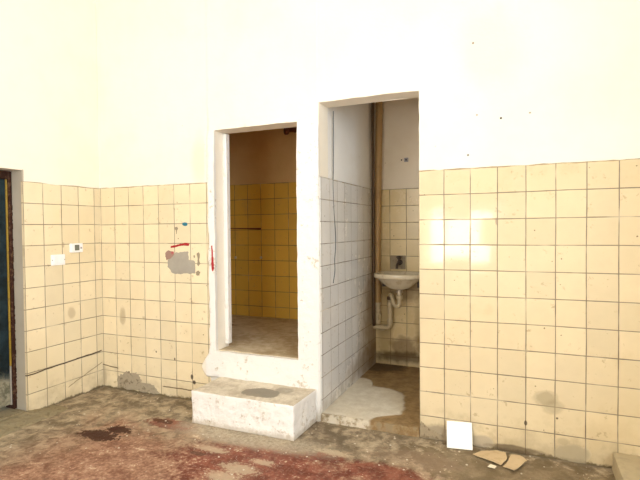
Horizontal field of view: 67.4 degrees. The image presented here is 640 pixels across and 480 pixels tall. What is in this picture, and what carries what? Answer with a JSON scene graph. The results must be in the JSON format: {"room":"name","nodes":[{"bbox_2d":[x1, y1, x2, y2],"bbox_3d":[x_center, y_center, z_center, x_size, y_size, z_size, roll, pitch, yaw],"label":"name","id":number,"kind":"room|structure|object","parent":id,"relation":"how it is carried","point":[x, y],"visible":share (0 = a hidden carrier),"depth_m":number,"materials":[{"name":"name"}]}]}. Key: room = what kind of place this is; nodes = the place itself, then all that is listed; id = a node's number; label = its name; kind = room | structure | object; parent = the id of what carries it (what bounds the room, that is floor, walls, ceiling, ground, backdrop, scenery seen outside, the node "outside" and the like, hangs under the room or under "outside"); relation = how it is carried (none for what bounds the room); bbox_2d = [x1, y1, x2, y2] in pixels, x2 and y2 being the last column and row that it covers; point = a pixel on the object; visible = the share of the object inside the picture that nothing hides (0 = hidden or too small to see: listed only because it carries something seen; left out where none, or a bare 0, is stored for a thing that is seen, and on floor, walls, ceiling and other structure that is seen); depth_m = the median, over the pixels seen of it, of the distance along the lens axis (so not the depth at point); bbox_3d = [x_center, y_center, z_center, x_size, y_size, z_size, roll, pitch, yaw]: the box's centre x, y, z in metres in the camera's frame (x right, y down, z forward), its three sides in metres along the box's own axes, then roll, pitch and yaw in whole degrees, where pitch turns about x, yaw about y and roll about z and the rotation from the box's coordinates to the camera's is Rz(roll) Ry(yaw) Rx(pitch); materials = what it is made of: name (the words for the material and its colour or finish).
{"room":"abandoned washroom","nodes":[
{"label":"abandoned washroom","id":0,"kind":"room"},
{"bbox_2d":[0,0,98,408],"bbox_3d":[-2.836,-0.476,1.894,0.250,3.500,4.600,0,2,23],"label":"wall","id":1,"kind":"structure","parent":0,"point":[49,94],"depth_m":3.54,"materials":[{"name":"beige paint"}]},
{"bbox_2d":[0,170,16,408],"bbox_3d":[-2.384,0.370,3.022,0.093,1.685,0.882,0,2,23],"label":"door frame","id":2,"kind":"structure","parent":1,"relation":"in","point":[8,386],"depth_m":3.38,"materials":[{"name":"brown paint"}]},
{"bbox_2d":[0,406,24,420],"bbox_3d":[-2.360,1.228,3.035,0.238,0.028,0.884,0,2,23],"label":"threshold","id":3,"kind":"object","parent":1,"relation":"attached to","point":[5,412],"depth_m":3.35,"materials":[{"name":"beige concrete"}]},
{"bbox_2d":[11,170,25,410],"bbox_3d":[-2.123,0.369,3.398,0.119,1.724,0.012,0,2,23],"label":"trim","id":4,"kind":"structure","parent":1,"relation":"attached to","point":[17,176],"depth_m":3.39,"materials":[{"name":"white paint"}]},
{"bbox_2d":[51,254,64,265],"bbox_3d":[-1.959,0.149,3.593,0.016,0.080,0.115,0,2,23],"label":"light switch","id":5,"kind":"object","parent":1,"relation":"attached to","point":[59,259],"visible":1,"depth_m":3.59,"materials":[{"name":"white plastic"}]},
{"bbox_2d":[21,181,102,410],"bbox_3d":[-1.942,0.401,3.674,0.016,1.644,0.671,0,2,23],"label":"wall tiles","id":6,"kind":"structure","parent":1,"relation":"attached to","point":[63,303],"depth_m":3.62,"materials":[{"name":"beige tile"}]},
{"bbox_2d":[69,243,82,252],"bbox_3d":[-1.895,0.061,3.732,0.026,0.071,0.109,0,2,23],"label":"light switch","id":7,"kind":"object","parent":1,"relation":"attached to","point":[73,247],"visible":1,"depth_m":3.71,"materials":[{"name":"white plastic"}]},
{"bbox_2d":[219,315,297,357],"bbox_3d":[-0.664,0.896,4.219,1.700,0.210,1.276,0,2,23],"label":"floor","id":8,"kind":"structure","parent":0,"point":[250,334],"depth_m":3.97,"materials":[{"name":"beige concrete"}]},
{"bbox_2d":[0,386,615,479],"bbox_3d":[-0.654,1.379,0.867,5.200,0.201,4.920,0,2,23],"label":"floor","id":9,"kind":"structure","parent":0,"point":[68,450],"depth_m":2.77,"materials":[{"name":"brown concrete"}]},
{"bbox_2d":[191,377,315,440],"bbox_3d":[-0.442,1.109,3.219,0.778,0.224,0.345,0,2,23],"label":"concrete step","id":10,"kind":"structure","parent":9,"relation":"on","point":[260,408],"depth_m":3.10,"materials":[{"name":"white concrete"}]},
{"bbox_2d":[9,392,588,478],"bbox_3d":[-0.286,1.231,2.653,3.370,0.007,1.248,0,2,23],"label":"crumbs","id":11,"kind":"object","parent":9,"relation":"on","point":[127,392],"visible":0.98,"depth_m":2.85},
{"bbox_2d":[447,421,472,449],"bbox_3d":[0.821,1.149,2.826,0.144,0.136,0.074,0,1,14],"label":"tile","id":12,"kind":"structure","parent":9,"relation":"on","point":[459,434],"depth_m":2.82,"materials":[{"name":"white tile"}]},
{"bbox_2d":[473,450,506,464],"bbox_3d":[0.977,1.209,2.701,0.156,0.009,0.168,-2,2,-42],"label":"tile","id":13,"kind":"structure","parent":9,"relation":"on","point":[499,457],"depth_m":2.69,"materials":[{"name":"beige tile"}]},
{"bbox_2d":[503,454,526,469],"bbox_3d":[1.055,1.209,2.614,0.170,0.017,0.088,-2,2,-43],"label":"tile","id":14,"kind":"object","parent":9,"relation":"on","point":[514,462],"visible":1,"depth_m":2.61,"materials":[{"name":"beige tile"}]},
{"bbox_2d":[612,452,639,479],"bbox_3d":[1.712,1.178,2.164,0.604,0.098,0.613,0,2,23],"label":"concrete block","id":15,"kind":"object","parent":9,"relation":"on","point":[625,466],"visible":1,"depth_m":2.41,"materials":[{"name":"beige concrete"}]},
{"bbox_2d":[229,98,418,189],"bbox_3d":[-0.024,-0.219,4.674,2.880,2.800,0.120,0,2,23],"label":"wall","id":16,"kind":"structure","parent":0,"point":[263,156],"depth_m":4.69,"materials":[{"name":"brown paint"}]},
{"bbox_2d":[230,228,260,229],"bbox_3d":[-0.803,-0.116,4.911,0.460,0.022,0.038,0,2,23],"label":"towel rail","id":17,"kind":"object","parent":16,"relation":"attached to","point":[230,228],"visible":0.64,"depth_m":4.86,"materials":[{"name":"metal"}]},
{"bbox_2d":[230,182,297,318],"bbox_3d":[-0.423,0.117,4.783,1.700,1.370,0.013,0,2,23],"label":"wall tiles","id":18,"kind":"structure","parent":16,"relation":"attached to","point":[267,286],"depth_m":4.83,"materials":[{"name":"tile"}]},
{"bbox_2d":[284,127,296,134],"bbox_3d":[-0.253,-1.052,4.632,0.197,0.078,0.099,-1,1,-4],"label":"pipe stub","id":19,"kind":"object","parent":16,"relation":"attached to","point":[287,131],"visible":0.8,"depth_m":4.61,"materials":[{"name":"metal"}]},
{"bbox_2d":[375,101,382,323],"bbox_3d":[0.523,-0.425,4.311,0.092,2.360,0.069,0,2,23],"label":"pipe","id":20,"kind":"object","parent":16,"relation":"attached to","point":[379,105],"visible":0.7,"depth_m":4.29,"materials":[{"name":"brown plastic"}]},
{"bbox_2d":[374,271,418,294],"bbox_3d":[0.679,0.379,4.117,0.430,0.190,0.365,0,2,23],"label":"washbasin","id":21,"kind":"object","parent":16,"relation":"attached to","point":[399,281],"visible":0.91,"depth_m":4.01,"materials":[{"name":"ceramic"}]},
{"bbox_2d":[373,293,402,329],"bbox_3d":[0.611,0.638,4.250,0.108,0.342,0.325,-2,2,-44],"label":"pipe","id":22,"kind":"object","parent":21,"relation":"attached to","point":[391,302],"visible":0.99,"depth_m":4.25,"materials":[{"name":"grey plastic"}]},
{"bbox_2d":[376,188,419,367],"bbox_3d":[0.825,0.339,4.259,0.691,1.590,0.013,0,2,23],"label":"trim","id":23,"kind":"structure","parent":16,"relation":"attached to","point":[399,344],"depth_m":4.29,"materials":[{"name":"tile"}]},
{"bbox_2d":[390,255,405,268],"bbox_3d":[0.672,0.201,4.238,0.138,0.121,0.140,0,2,23],"label":"tap","id":24,"kind":"object","parent":16,"relation":"attached to","point":[396,262],"visible":1,"depth_m":4.29,"materials":[{"name":"metal"}]},
{"bbox_2d":[327,103,371,188],"bbox_3d":[0.203,-0.202,3.889,0.144,2.800,1.149,0,2,23],"label":"wall","id":25,"kind":"structure","parent":0,"point":[352,123],"depth_m":3.81,"materials":[{"name":"white paint"}]},
{"bbox_2d":[333,111,335,282],"bbox_3d":[0.098,-0.304,3.416,0.010,1.222,0.062,0,2,23],"label":"cable","id":26,"kind":"object","parent":25,"relation":"attached to","point":[333,111],"visible":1,"depth_m":3.41,"materials":[{"name":"black plastic"}]},
{"bbox_2d":[319,176,375,411],"bbox_3d":[0.251,0.355,3.803,0.016,1.590,1.276,0,2,23],"label":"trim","id":27,"kind":"structure","parent":25,"relation":"attached to","point":[348,335],"depth_m":3.65,"materials":[{"name":"tile"}]},
{"bbox_2d":[371,102,375,325],"bbox_3d":[0.473,-0.419,4.267,0.026,2.370,0.025,0,2,23],"label":"supply pipe","id":28,"kind":"object","parent":25,"relation":"attached to","point":[372,104],"visible":0.8,"depth_m":4.26,"materials":[{"name":"metal"}]},
{"bbox_2d":[96,0,639,421],"bbox_3d":[0.314,-0.534,3.124,5.087,3.500,0.185,0,2,23],"label":"wall","id":29,"kind":"structure","parent":0,"point":[495,82],"depth_m":3.17,"materials":[{"name":"beige paint"}]},
{"bbox_2d":[99,182,210,399],"bbox_3d":[-1.317,0.395,3.766,1.085,1.644,0.022,0,2,23],"label":"wall tiles","id":30,"kind":"structure","parent":29,"relation":"attached to","point":[154,239],"depth_m":3.75,"materials":[{"name":"beige tile"}]},
{"bbox_2d":[222,134,231,343],"bbox_3d":[-0.701,-0.006,3.624,0.034,1.578,0.049,0,2,23],"label":"trim","id":31,"kind":"structure","parent":29,"relation":"attached to","point":[225,137],"depth_m":3.61,"materials":[{"name":"white paint"}]},
{"bbox_2d":[419,158,639,467],"bbox_3d":[1.507,0.397,2.566,1.952,1.643,0.023,0,2,23],"label":"wall tiles","id":32,"kind":"structure","parent":29,"relation":"attached to","point":[529,275],"depth_m":2.69,"materials":[{"name":"beige tile"}]},
{"bbox_2d":[321,363,419,436],"bbox_3d":[0.565,1.182,3.688,0.655,0.082,1.308,0,2,23],"label":"floor","id":33,"kind":"structure","parent":0,"point":[386,398],"depth_m":3.39,"materials":[{"name":"concrete"}]}
]}

